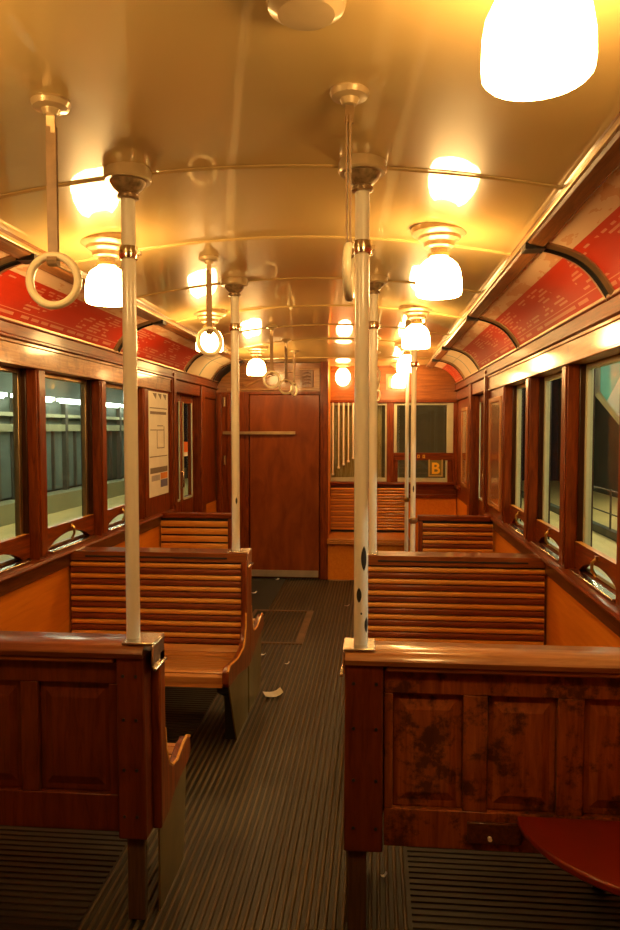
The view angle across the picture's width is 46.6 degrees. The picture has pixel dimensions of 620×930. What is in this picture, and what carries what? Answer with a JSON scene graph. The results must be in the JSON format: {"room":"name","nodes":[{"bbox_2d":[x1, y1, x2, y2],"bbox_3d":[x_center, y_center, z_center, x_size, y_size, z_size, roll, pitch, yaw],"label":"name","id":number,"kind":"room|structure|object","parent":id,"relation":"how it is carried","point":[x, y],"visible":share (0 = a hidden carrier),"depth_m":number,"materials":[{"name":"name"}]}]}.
{"room":"vehicle interior","nodes":[
{"label":"vehicle interior","id":0,"kind":"room"},
{"bbox_2d":[0,315,218,632],"bbox_3d":[-1.304,0.329,3.404,0.145,1.933,8.500,0,3,5],"label":"wall","id":1,"kind":"structure","parent":0,"point":[35,596],"depth_m":3.75,"materials":[{"name":"orange wood"}]},
{"bbox_2d":[0,250,8,257],"bbox_3d":[-1.263,-0.645,1.893,0.228,0.173,1.500,0,3,5],"label":"panel","id":2,"kind":"object","parent":1,"relation":"attached to","point":[2,254],"visible":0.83,"depth_m":2.60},
{"bbox_2d":[0,366,31,572],"bbox_3d":[-1.349,0.015,3.015,0.095,0.886,0.670,0,3,5],"label":"window","id":3,"kind":"structure","parent":1,"relation":"in","point":[18,547],"depth_m":3.31,"materials":[{"name":"brown wood"}]},
{"bbox_2d":[45,373,95,552],"bbox_3d":[-1.278,-0.024,3.781,0.095,0.886,0.670,0,3,5],"label":"window","id":4,"kind":"structure","parent":1,"relation":"in","point":[85,524],"depth_m":4.01,"materials":[{"name":"brown wood"}]},
{"bbox_2d":[0,264,147,348],"bbox_3d":[-1.117,-0.725,3.485,0.228,0.173,1.500,0,3,5],"label":"panel","id":5,"kind":"object","parent":1,"relation":"attached to","point":[99,325],"visible":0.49,"depth_m":3.31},
{"bbox_2d":[106,383,139,530],"bbox_3d":[-1.209,-0.062,4.542,0.095,0.886,0.660,0,3,5],"label":"window","id":6,"kind":"structure","parent":1,"relation":"in","point":[113,512],"depth_m":4.49,"materials":[{"name":"brown wood"}]},
{"bbox_2d":[0,227,247,381],"bbox_3d":[-1.161,-0.756,3.336,0.434,0.282,8.500,0,3,5],"label":"trim","id":7,"kind":"structure","parent":1,"relation":"attached to","point":[20,251],"depth_m":3.06,"materials":[{"name":"brown wood"}]},
{"bbox_2d":[148,391,168,497],"bbox_3d":[-1.095,-0.153,5.221,0.004,0.745,0.460,0,3,5],"label":"poster","id":8,"kind":"object","parent":1,"relation":"attached to","point":[157,401],"visible":1,"depth_m":5.20,"materials":[{"name":"white paper"}]},
{"bbox_2d":[121,325,200,369],"bbox_3d":[-0.974,-0.803,5.046,0.228,0.173,1.440,0,3,5],"label":"panel","id":9,"kind":"object","parent":1,"relation":"attached to","point":[155,343],"visible":0.66,"depth_m":4.96,"materials":[{"name":"red paper"}]},
{"bbox_2d":[177,394,192,511],"bbox_3d":[-1.077,0.286,6.045,0.077,1.755,0.800,0,3,5],"label":"window","id":10,"kind":"structure","parent":1,"relation":"in","point":[185,503],"depth_m":6.08,"materials":[{"name":"brown wood"}]},
{"bbox_2d":[184,442,187,455],"bbox_3d":[-1.076,-0.139,6.225,0.002,0.125,0.140,0,3,5],"label":"sticker","id":11,"kind":"object","parent":10,"relation":"attached to","point":[185,443],"visible":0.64,"depth_m":6.24,"materials":[{"name":"orange paper"}]},
{"bbox_2d":[188,354,230,378],"bbox_3d":[-0.860,-0.865,6.299,0.228,0.173,0.880,0,3,5],"label":"panel","id":12,"kind":"object","parent":1,"relation":"attached to","point":[205,366],"visible":0.76,"depth_m":6.30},
{"bbox_2d":[216,362,328,579],"bbox_3d":[-0.371,0.051,7.037,1.100,2.125,0.074,0,3,5],"label":"wall partition","id":13,"kind":"structure","parent":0,"point":[310,378],"depth_m":7.01,"materials":[{"name":"brown wood"}]},
{"bbox_2d":[223,395,319,577],"bbox_3d":[-0.378,0.211,7.024,0.940,1.783,0.073,0,3,5],"label":"door","id":14,"kind":"structure","parent":13,"relation":"in","point":[284,469],"depth_m":7.01,"materials":[{"name":"brown wood"}]},
{"bbox_2d":[0,0,619,366],"bbox_3d":[-0.070,-0.879,3.255,2.006,0.150,8.550,0,3,5],"label":"ceiling","id":15,"kind":"structure","parent":0,"point":[230,110],"depth_m":1.86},
{"bbox_2d":[25,93,81,308],"bbox_3d":[-0.591,-0.596,1.653,0.107,0.473,0.090,-2,4,-36],"label":"handle","id":16,"kind":"object","parent":15,"relation":"hanging from","point":[52,106],"visible":1,"depth_m":1.65,"materials":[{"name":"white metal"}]},
{"bbox_2d":[80,232,121,306],"bbox_3d":[-0.770,-0.741,2.738,0.206,0.260,0.206,0,3,5],"label":"ceiling lamp","id":17,"kind":"object","parent":15,"relation":"attached to","point":[103,285],"visible":0.82,"depth_m":2.67,"materials":[{"name":"white glass"}]},
{"bbox_2d":[196,255,222,356],"bbox_3d":[-0.440,-0.691,3.143,0.101,0.434,0.096,0,3,5],"label":"handle","id":18,"kind":"object","parent":15,"relation":"hanging from","point":[208,260],"visible":1,"depth_m":3.13,"materials":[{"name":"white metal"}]},
{"bbox_2d":[193,309,225,351],"bbox_3d":[-0.616,-0.825,4.419,0.206,0.260,0.206,0,3,5],"label":"ceiling lamp","id":19,"kind":"object","parent":15,"relation":"attached to","point":[209,342],"visible":0.58,"depth_m":4.35,"materials":[{"name":"white glass"}]},
{"bbox_2d":[246,346,267,375],"bbox_3d":[-0.471,-0.916,6.332,0.206,0.260,0.206,0,3,5],"label":"ceiling lamp","id":20,"kind":"object","parent":15,"relation":"attached to","point":[256,366],"visible":0.92,"depth_m":6.27,"materials":[{"name":"white glass"}]},
{"bbox_2d":[263,325,280,388],"bbox_3d":[-0.278,-0.781,5.215,0.106,0.456,0.091,2,3,30],"label":"handle","id":21,"kind":"object","parent":15,"relation":"hanging from","point":[271,328],"visible":1,"depth_m":5.21,"materials":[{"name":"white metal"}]},
{"bbox_2d":[278,339,293,394],"bbox_3d":[-0.200,-0.818,6.010,0.091,0.462,0.106,2,4,38],"label":"handle","id":22,"kind":"object","parent":15,"relation":"hanging from","point":[286,380],"visible":0.97,"depth_m":6.01,"materials":[{"name":"brown metal"}]},
{"bbox_2d":[289,350,298,396],"bbox_3d":[-0.145,-0.833,6.557,0.090,0.420,0.106,-1,3,-16],"label":"handle","id":23,"kind":"object","parent":15,"relation":"hanging from","point":[293,352],"visible":0.82,"depth_m":6.55,"materials":[{"name":"brown metal"}]},
{"bbox_2d":[266,0,346,30],"bbox_3d":[-0.006,-0.804,1.252,0.142,0.046,0.142,0,3,5],"label":"ceiling disc","id":24,"kind":"object","parent":15,"relation":"attached to","point":[300,15],"visible":1,"depth_m":1.25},
{"bbox_2d":[335,364,350,385],"bbox_3d":[0.329,-0.901,7.214,0.156,0.220,0.156,0,3,5],"label":"globe lamp","id":25,"kind":"object","parent":15,"relation":"attached to","point":[342,376],"visible":0.92,"depth_m":7.16,"materials":[{"name":"beige glass"}]},
{"bbox_2d":[329,82,369,301],"bbox_3d":[0.088,-0.601,1.611,0.107,0.468,0.090,-3,4,-43],"label":"handle","id":26,"kind":"object","parent":15,"relation":"hanging from","point":[349,95],"visible":1,"depth_m":1.59,"materials":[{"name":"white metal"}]},
{"bbox_2d":[377,351,380,401],"bbox_3d":[0.597,-0.801,6.541,0.097,0.459,0.100,0,3,5],"label":"handle","id":27,"kind":"object","parent":15,"relation":"hanging from","point":[379,352],"visible":0.28,"depth_m":6.57,"materials":[{"name":"brown metal"}]},
{"bbox_2d":[378,327,381,382],"bbox_3d":[0.478,-0.799,5.245,0.090,0.425,0.114,0,3,5],"label":"handle","id":28,"kind":"object","parent":15,"relation":"hanging from","point":[379,372],"visible":0.24,"depth_m":5.28,"materials":[{"name":"brown metal"}]},
{"bbox_2d":[390,362,404,387],"bbox_3d":[0.886,-0.887,7.063,0.206,0.260,0.206,0,3,5],"label":"ceiling lamp","id":29,"kind":"object","parent":15,"relation":"attached to","point":[398,380],"visible":0.44,"depth_m":7.00,"materials":[{"name":"white glass"}]},
{"bbox_2d":[395,342,410,372],"bbox_3d":[0.815,-0.910,6.063,0.206,0.260,0.206,0,3,5],"label":"ceiling lamp","id":30,"kind":"object","parent":15,"relation":"attached to","point":[403,363],"visible":0.63,"depth_m":6.01,"materials":[{"name":"white glass"}]},
{"bbox_2d":[399,305,432,349],"bbox_3d":[0.634,-0.825,4.304,0.206,0.260,0.206,0,3,5],"label":"ceiling lamp","id":31,"kind":"object","parent":15,"relation":"attached to","point":[416,336],"visible":0.94,"depth_m":4.25,"materials":[{"name":"white glass"}]},
{"bbox_2d":[411,222,466,299],"bbox_3d":[0.470,-0.743,2.624,0.206,0.260,0.206,0,3,5],"label":"ceiling lamp","id":32,"kind":"object","parent":15,"relation":"attached to","point":[439,277],"visible":0.94,"depth_m":2.57,"materials":[{"name":"white glass"}]},
{"bbox_2d":[481,0,597,100],"bbox_3d":[0.343,-0.686,1.081,0.206,0.215,0.206,0,3,5],"label":"ceiling lamp","id":33,"kind":"object","parent":15,"relation":"attached to","point":[533,50],"visible":1,"depth_m":1.03,"materials":[{"name":"white glass"}]},
{"bbox_2d":[0,577,619,929],"bbox_3d":[-0.077,1.338,3.342,2.750,0.083,8.700,0,3,5],"label":"floor","id":34,"kind":"structure","parent":0,"point":[264,807],"depth_m":2.48,"materials":[{"name":"brown wood"}]},
{"bbox_2d":[0,631,190,919],"bbox_3d":[-0.887,0.926,2.346,0.924,0.845,0.424,0,3,5],"label":"bench","id":35,"kind":"object","parent":34,"relation":"on","point":[84,745],"visible":0.98,"depth_m":2.15,"materials":[{"name":"brown wood"}]},
{"bbox_2d":[103,161,151,638],"bbox_3d":[-0.526,-0.171,2.113,0.136,1.371,0.136,0,3,5],"label":"pole","id":36,"kind":"object","parent":35,"relation":"on","point":[116,174],"visible":1,"depth_m":2.09,"materials":[{"name":"beige metal"}]},
{"bbox_2d":[109,176,145,201],"bbox_3d":[-0.526,-0.791,2.082,0.104,0.050,0.104,0,3,5],"label":"cup","id":37,"kind":"object","parent":36,"relation":"on","point":[128,188],"depth_m":2.05,"materials":[{"name":"metal"}]},
{"bbox_2d":[70,547,263,739],"bbox_3d":[-0.762,0.857,3.697,0.928,0.850,1.003,0,3,5],"label":"bench","id":38,"kind":"object","parent":34,"relation":"on","point":[200,599],"visible":0.86,"depth_m":3.64,"materials":[{"name":"brown wood"}]},
{"bbox_2d":[221,277,247,549],"bbox_3d":[-0.377,-0.250,3.637,0.136,1.366,0.136,0,3,5],"label":"pole","id":39,"kind":"object","parent":38,"relation":"on","point":[234,286],"visible":1,"depth_m":3.62,"materials":[{"name":"beige metal"}]},
{"bbox_2d":[224,284,244,296],"bbox_3d":[-0.377,-0.868,3.606,0.104,0.050,0.104,0,3,5],"label":"cup","id":40,"kind":"object","parent":39,"relation":"on","point":[234,290],"depth_m":3.58,"materials":[{"name":"metal"}]},
{"bbox_2d":[161,512,231,548],"bbox_3d":[-0.838,0.786,5.047,0.529,0.855,0.531,0,3,5],"label":"bench","id":41,"kind":"object","parent":34,"relation":"on","point":[213,530],"visible":0.25,"depth_m":5.22,"materials":[{"name":"brown wood"}]},
{"bbox_2d":[263,687,282,696],"bbox_3d":[-0.204,1.255,3.973,0.100,0.023,0.080,-1,3,-15],"label":"paper scrap","id":42,"kind":"object","parent":34,"relation":"on","point":[278,691],"visible":1,"depth_m":3.97,"materials":[{"name":"beige paper"}]},
{"bbox_2d":[327,487,409,579],"bbox_3d":[0.588,0.673,7.206,0.795,0.865,0.575,0,3,5],"label":"bench","id":43,"kind":"object","parent":34,"relation":"on","point":[390,500],"visible":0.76,"depth_m":7.42,"materials":[{"name":"brown wood"}]},
{"bbox_2d":[404,352,410,551],"bbox_3d":[0.835,0.063,6.211,0.136,2.184,0.136,0,3,5],"label":"pole","id":44,"kind":"object","parent":34,"relation":"on","point":[406,498],"visible":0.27,"depth_m":6.19,"materials":[{"name":"beige metal"}]},
{"bbox_2d":[404,325,418,551],"bbox_3d":[0.726,0.120,5.067,0.136,2.185,0.136,0,3,5],"label":"pole","id":45,"kind":"object","parent":34,"relation":"on","point":[412,520],"visible":0.5,"depth_m":5.04,"materials":[{"name":"beige metal"}]},
{"bbox_2d":[417,515,492,552],"bbox_3d":[1.000,0.795,4.879,0.519,0.855,0.531,0,3,5],"label":"bench","id":46,"kind":"object","parent":34,"relation":"on","point":[436,533],"visible":0.25,"depth_m":5.05,"materials":[{"name":"brown wood"}]},
{"bbox_2d":[368,550,544,644],"bbox_3d":[0.681,0.863,3.565,0.916,0.850,1.003,0,3,5],"label":"bench","id":47,"kind":"object","parent":34,"relation":"on","point":[443,597],"visible":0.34,"depth_m":3.52,"materials":[{"name":"brown wood"}]},
{"bbox_2d":[369,274,387,552],"bbox_3d":[0.314,-0.246,3.574,0.136,1.365,0.136,0,3,5],"label":"pole","id":48,"kind":"object","parent":47,"relation":"on","point":[376,282],"visible":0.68,"depth_m":3.56,"materials":[{"name":"beige metal"}]},
{"bbox_2d":[339,638,619,929],"bbox_3d":[0.557,0.933,2.214,0.916,0.845,0.424,0,3,5],"label":"bench","id":49,"kind":"object","parent":34,"relation":"on","point":[446,745],"visible":0.97,"depth_m":2.04,"materials":[{"name":"brown wood"}]},
{"bbox_2d":[338,153,386,644],"bbox_3d":[0.147,-0.169,2.051,0.136,1.372,0.136,0,3,5],"label":"pole","id":50,"kind":"object","parent":49,"relation":"on","point":[364,177],"visible":0.94,"depth_m":2.03,"materials":[{"name":"beige metal"}]},
{"bbox_2d":[344,168,380,193],"bbox_3d":[0.147,-0.790,2.020,0.104,0.050,0.104,0,3,5],"label":"cup","id":51,"kind":"object","parent":50,"relation":"on","point":[363,179],"depth_m":1.99,"materials":[{"name":"metal"}]},
{"bbox_2d":[517,816,619,895],"bbox_3d":[0.773,1.044,1.831,0.425,0.112,0.376,0,3,5],"label":"seat","id":52,"kind":"object","parent":49,"relation":"attached to","point":[587,850],"visible":1,"depth_m":1.87,"materials":[{"name":"red leather"}]},
{"bbox_2d":[328,366,330,535],"bbox_3d":[0.167,0.039,7.276,0.048,2.125,0.500,0,3,5],"label":"wall","id":53,"kind":"structure","parent":0,"point":[329,420],"depth_m":7.32,"materials":[{"name":"orange wood"}]},
{"bbox_2d":[330,403,386,481],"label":"window","id":54,"kind":"structure","parent":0,"point":[347,470],"depth_m":7.59,"materials":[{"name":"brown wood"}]},
{"bbox_2d":[330,366,460,531],"bbox_3d":[0.840,0.037,7.320,1.380,2.124,0.410,0,3,5],"label":"wall","id":55,"kind":"structure","parent":0,"point":[435,384],"depth_m":7.40,"materials":[{"name":"orange wood"}]},
{"bbox_2d":[331,403,333,474],"bbox_3d":[0.238,-0.268,7.477,0.032,0.756,0.032,0,3,5],"label":"hanging rod","id":56,"kind":"object","parent":55,"relation":"hanging from","point":[332,403],"visible":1,"depth_m":7.47,"materials":[{"name":"beige metal"}]},
{"bbox_2d":[337,403,339,468],"bbox_3d":[0.298,-0.302,7.470,0.032,0.686,0.032,0,3,5],"label":"hanging rod","id":57,"kind":"object","parent":55,"relation":"hanging from","point":[338,467],"visible":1,"depth_m":7.46,"materials":[{"name":"beige metal"}]},
{"bbox_2d":[342,403,344,465],"bbox_3d":[0.348,-0.320,7.465,0.032,0.651,0.032,0,3,5],"label":"hanging rod","id":58,"kind":"object","parent":55,"relation":"hanging from","point":[343,463],"visible":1,"depth_m":7.45,"materials":[{"name":"beige metal"}]},
{"bbox_2d":[347,403,349,462],"bbox_3d":[0.397,-0.334,7.460,0.032,0.621,0.032,0,3,5],"label":"hanging rod","id":59,"kind":"object","parent":55,"relation":"hanging from","point":[348,461],"visible":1,"depth_m":7.45,"materials":[{"name":"beige metal"}]},
{"bbox_2d":[352,403,353,458],"bbox_3d":[0.447,-0.352,7.454,0.032,0.586,0.032,0,3,5],"label":"hanging rod","id":60,"kind":"object","parent":55,"relation":"hanging from","point":[352,403],"visible":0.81,"depth_m":7.45,"materials":[{"name":"beige metal"}]},
{"bbox_2d":[386,374,399,389],"bbox_3d":[0.853,-0.853,7.396,0.144,0.165,0.010,0,3,5],"label":"plaque","id":61,"kind":"object","parent":55,"relation":"attached to","point":[389,377],"visible":0.57,"depth_m":7.40,"materials":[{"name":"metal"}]},
{"bbox_2d":[394,403,453,481],"bbox_3d":[1.169,-0.231,7.430,0.606,0.816,0.045,0,3,5],"label":"window","id":62,"kind":"structure","parent":55,"relation":"in","point":[448,456],"depth_m":7.41,"materials":[{"name":"brown wood"}]},
{"bbox_2d":[428,460,442,476],"bbox_3d":[1.294,0.031,7.415,0.154,0.185,0.013,0,3,5],"label":"letter sign","id":63,"kind":"object","parent":62,"relation":"attached to","point":[435,467],"visible":1,"depth_m":7.41,"materials":[{"name":"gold metal"}]},
{"bbox_2d":[408,498,455,551],"bbox_3d":[1.256,0.718,7.425,0.485,0.755,0.028,0,3,5],"label":"panel","id":64,"kind":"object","parent":55,"relation":"attached to","point":[424,506],"depth_m":7.40,"materials":[{"name":"orange wood"}]},
{"bbox_2d":[409,494,455,498],"bbox_3d":[1.255,0.321,7.396,0.485,0.040,0.048,0,3,5],"label":"trim","id":65,"kind":"structure","parent":55,"relation":"attached to","point":[448,496],"depth_m":7.37,"materials":[{"name":"brown wood"}]},
{"bbox_2d":[455,287,619,646],"bbox_3d":[1.160,0.340,3.178,0.145,1.933,8.500,0,3,5],"label":"wall","id":66,"kind":"structure","parent":0,"point":[576,613],"depth_m":3.35,"materials":[{"name":"orange wood"}]},
{"bbox_2d":[435,362,462,381],"bbox_3d":[1.337,-0.898,6.956,0.228,0.173,0.630,0,3,5],"label":"panel","id":67,"kind":"object","parent":66,"relation":"attached to","point":[451,370],"visible":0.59,"depth_m":6.98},
{"bbox_2d":[441,350,477,376],"bbox_3d":[1.259,-0.856,6.106,0.228,0.173,0.880,0,3,5],"label":"panel","id":68,"kind":"object","parent":66,"relation":"attached to","point":[460,360],"visible":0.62,"depth_m":6.09,"materials":[{"name":"paper"}]},
{"bbox_2d":[460,407,467,488],"bbox_3d":[1.442,-0.166,6.732,0.014,0.740,0.430,0,3,5],"label":"framed notice","id":69,"kind":"object","parent":66,"relation":"attached to","point":[464,411],"visible":0.96,"depth_m":6.71,"materials":[{"name":"paper"}]},
{"bbox_2d":[479,394,483,514],"bbox_3d":[1.416,0.297,5.817,0.077,1.755,0.800,0,3,5],"label":"door","id":70,"kind":"structure","parent":66,"relation":"in","point":[482,395],"depth_m":6.13,"materials":[{"name":"brown wood"}]},
{"bbox_2d":[452,320,514,367],"bbox_3d":[1.144,-0.793,4.853,0.228,0.173,1.440,0,3,5],"label":"panel","id":71,"kind":"object","parent":66,"relation":"attached to","point":[485,342],"visible":0.8,"depth_m":4.72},
{"bbox_2d":[487,396,501,511],"bbox_3d":[1.284,-0.085,5.011,0.014,0.770,0.490,0,3,5],"label":"framed notice","id":72,"kind":"object","parent":66,"relation":"attached to","point":[495,404],"visible":0.96,"depth_m":5.01,"materials":[{"name":"wood"}]},
{"bbox_2d":[506,383,525,536],"bbox_3d":[1.276,-0.051,4.314,0.095,0.886,0.660,0,3,5],"label":"window","id":73,"kind":"structure","parent":66,"relation":"in","point":[516,513],"depth_m":4.60,"materials":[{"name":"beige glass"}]},
{"bbox_2d":[426,112,619,379],"bbox_3d":[1.016,-0.747,3.137,0.434,0.282,8.500,0,3,5],"label":"trim","id":74,"kind":"structure","parent":66,"relation":"attached to","point":[603,158],"depth_m":2.44,"materials":[{"name":"brown wood"}]},
{"bbox_2d":[481,253,602,344],"bbox_3d":[1.001,-0.715,3.291,0.228,0.173,1.500,0,3,5],"label":"panel","id":75,"kind":"object","parent":66,"relation":"attached to","point":[550,289],"visible":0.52,"depth_m":3.06,"materials":[{"name":"red paper"}]},
{"bbox_2d":[531,372,561,560],"bbox_3d":[1.206,-0.013,3.554,0.095,0.886,0.670,0,3,5],"label":"window","id":76,"kind":"structure","parent":66,"relation":"in","point":[544,530],"depth_m":3.84,"materials":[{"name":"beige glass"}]},
{"bbox_2d":[549,166,619,289],"bbox_3d":[0.855,-0.635,1.700,0.228,0.173,1.500,0,3,5],"label":"panel","id":77,"kind":"object","parent":66,"relation":"attached to","point":[593,231],"visible":0.96,"depth_m":2.20,"materials":[{"name":"red paper"}]},
{"bbox_2d":[570,354,619,600],"bbox_3d":[1.136,0.026,2.788,0.095,0.886,0.670,0,3,5],"label":"window","id":78,"kind":"structure","parent":66,"relation":"in","point":[586,556],"depth_m":3.07,"materials":[{"name":"beige metal"}]},
{"label":"outside","id":79,"kind":"structure","parent":0,"visible":0},
{"bbox_2d":[0,372,123,500],"bbox_3d":[-4.955,-0.674,9.470,0.200,3.200,22.000,0,3,5],"label":"wall","id":80,"kind":"structure","parent":79,"point":[56,389],"depth_m":13.10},
{"bbox_2d":[0,432,11,499],"bbox_3d":[-4.667,-0.236,10.722,0.110,1.600,0.920,0,3,5],"label":"bay","id":81,"kind":"object","parent":80,"relation":"attached to","point":[5,447],"visible":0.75,"depth_m":11.03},
{"bbox_2d":[10,397,14,499],"bbox_3d":[-4.583,-0.281,11.637,0.110,1.600,0.920,0,3,5],"label":"bay","id":82,"kind":"object","parent":80,"relation":"attached to","point":[11,398],"visible":0.19,"depth_m":11.18,"materials":[{"name":"metal"}]},
{"bbox_2d":[46,431,62,489],"bbox_3d":[-4.499,-0.327,12.552,0.110,1.600,0.920,0,3,5],"label":"bay","id":83,"kind":"object","parent":80,"relation":"attached to","point":[53,438],"visible":0.55,"depth_m":12.60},
{"bbox_2d":[0,396,123,424],"bbox_3d":[-4.831,-0.763,9.454,0.050,0.420,22.000,0,3,5],"label":"trim","id":84,"kind":"structure","parent":80,"relation":"attached to","point":[54,407],"depth_m":12.86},
{"bbox_2d":[61,403,81,489],"bbox_3d":[-4.415,-0.373,13.467,0.110,1.600,0.920,0,3,5],"label":"bay","id":85,"kind":"object","parent":80,"relation":"attached to","point":[71,440],"visible":0.81,"depth_m":13.37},
{"bbox_2d":[0,412,186,526],"bbox_3d":[-4.681,0.097,9.483,0.350,1.660,22.000,0,3,5],"label":"trim","id":86,"kind":"structure","parent":80,"relation":"attached to","point":[58,500],"depth_m":12.55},
{"bbox_2d":[107,431,116,478],"bbox_3d":[-4.248,-0.464,15.297,0.110,1.600,0.920,0,3,5],"label":"bay","id":87,"kind":"object","parent":80,"relation":"attached to","point":[111,435],"visible":0.43,"depth_m":15.35,"materials":[{"name":"grey metal"}]},
{"bbox_2d":[116,406,123,478],"bbox_3d":[-4.164,-0.510,16.212,0.110,1.600,0.920,0,3,5],"label":"bay","id":88,"kind":"object","parent":80,"relation":"attached to","point":[120,434],"visible":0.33,"depth_m":15.78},
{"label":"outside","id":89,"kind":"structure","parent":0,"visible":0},
{"bbox_2d":[557,378,618,497],"bbox_3d":[5.800,-0.625,8.486,0.200,3.200,22.000,0,3,5],"label":"wall","id":90,"kind":"structure","parent":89,"point":[606,431],"depth_m":15.56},
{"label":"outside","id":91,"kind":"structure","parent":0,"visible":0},
{"bbox_2d":[382,405,446,477],"bbox_3d":[0.812,-0.320,9.411,2.900,2.700,0.100,0,3,5],"label":"wall","id":92,"kind":"structure","parent":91,"point":[431,420],"depth_m":9.30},
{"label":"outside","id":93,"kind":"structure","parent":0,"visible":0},
{"bbox_2d":[0,392,6,397],"bbox_3d":[-4.475,-0.969,9.763,0.100,0.079,1.260,0,3,5],"label":"tube","id":94,"kind":"object","parent":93,"point":[2,394],"visible":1,"depth_m":10.28,"materials":[{"name":"beige"}]},
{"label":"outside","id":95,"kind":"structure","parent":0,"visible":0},
{"bbox_2d":[11,394,54,401],"bbox_3d":[-4.334,-1.046,11.304,0.100,0.079,1.260,0,3,5],"label":"tube","id":96,"kind":"object","parent":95,"point":[48,399],"visible":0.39,"depth_m":11.75,"materials":[{"name":"beige"}]},
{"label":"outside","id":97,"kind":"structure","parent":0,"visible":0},
{"bbox_2d":[57,398,79,404],"bbox_3d":[-4.193,-1.123,12.846,0.100,0.079,1.260,0,3,5],"label":"tube","id":98,"kind":"object","parent":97,"point":[61,400],"visible":0.65,"depth_m":12.50,"materials":[{"name":"beige"}]},
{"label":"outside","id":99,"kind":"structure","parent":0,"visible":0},
{"bbox_2d":[106,403,120,407],"bbox_3d":[-4.051,-1.200,14.387,0.100,0.079,1.260,0,3,5],"label":"tube","id":100,"kind":"object","parent":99,"point":[114,405],"visible":0.63,"depth_m":14.59,"materials":[{"name":"beige"}]},
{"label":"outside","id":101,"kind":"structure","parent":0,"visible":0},
{"bbox_2d":[521,480,617,577],"bbox_3d":[4.834,1.029,8.657,5.940,0.120,22.000,0,3,5],"label":"floor","id":102,"kind":"structure","parent":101,"point":[601,543],"depth_m":11.54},
{"bbox_2d":[522,491,616,541],"bbox_3d":[3.838,0.915,8.743,0.100,0.100,22.000,0,3,5],"label":"trim","id":103,"kind":"structure","parent":102,"relation":"on","point":[599,528],"depth_m":9.62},
{"bbox_2d":[593,486,617,529],"bbox_3d":[3.893,0.575,9.324,0.020,0.520,4.200,0,3,5],"label":"railing","id":104,"kind":"object","parent":103,"relation":"on","point":[610,490],"visible":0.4,"depth_m":9.32,"materials":[{"name":"grey metal"}]},
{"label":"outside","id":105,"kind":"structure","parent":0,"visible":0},
{"bbox_2d":[595,362,619,423],"bbox_3d":[4.025,-0.528,7.749,1.900,1.480,0.300,0,3,5],"label":"canopy","id":106,"kind":"object","parent":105,"point":[607,380],"visible":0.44,"depth_m":7.70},
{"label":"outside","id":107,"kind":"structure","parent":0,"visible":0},
{"bbox_2d":[0,478,187,561],"bbox_3d":[-3.551,0.991,9.424,5.220,0.120,22.000,0,3,5],"label":"platform","id":108,"kind":"object","parent":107,"point":[8,531],"depth_m":11.40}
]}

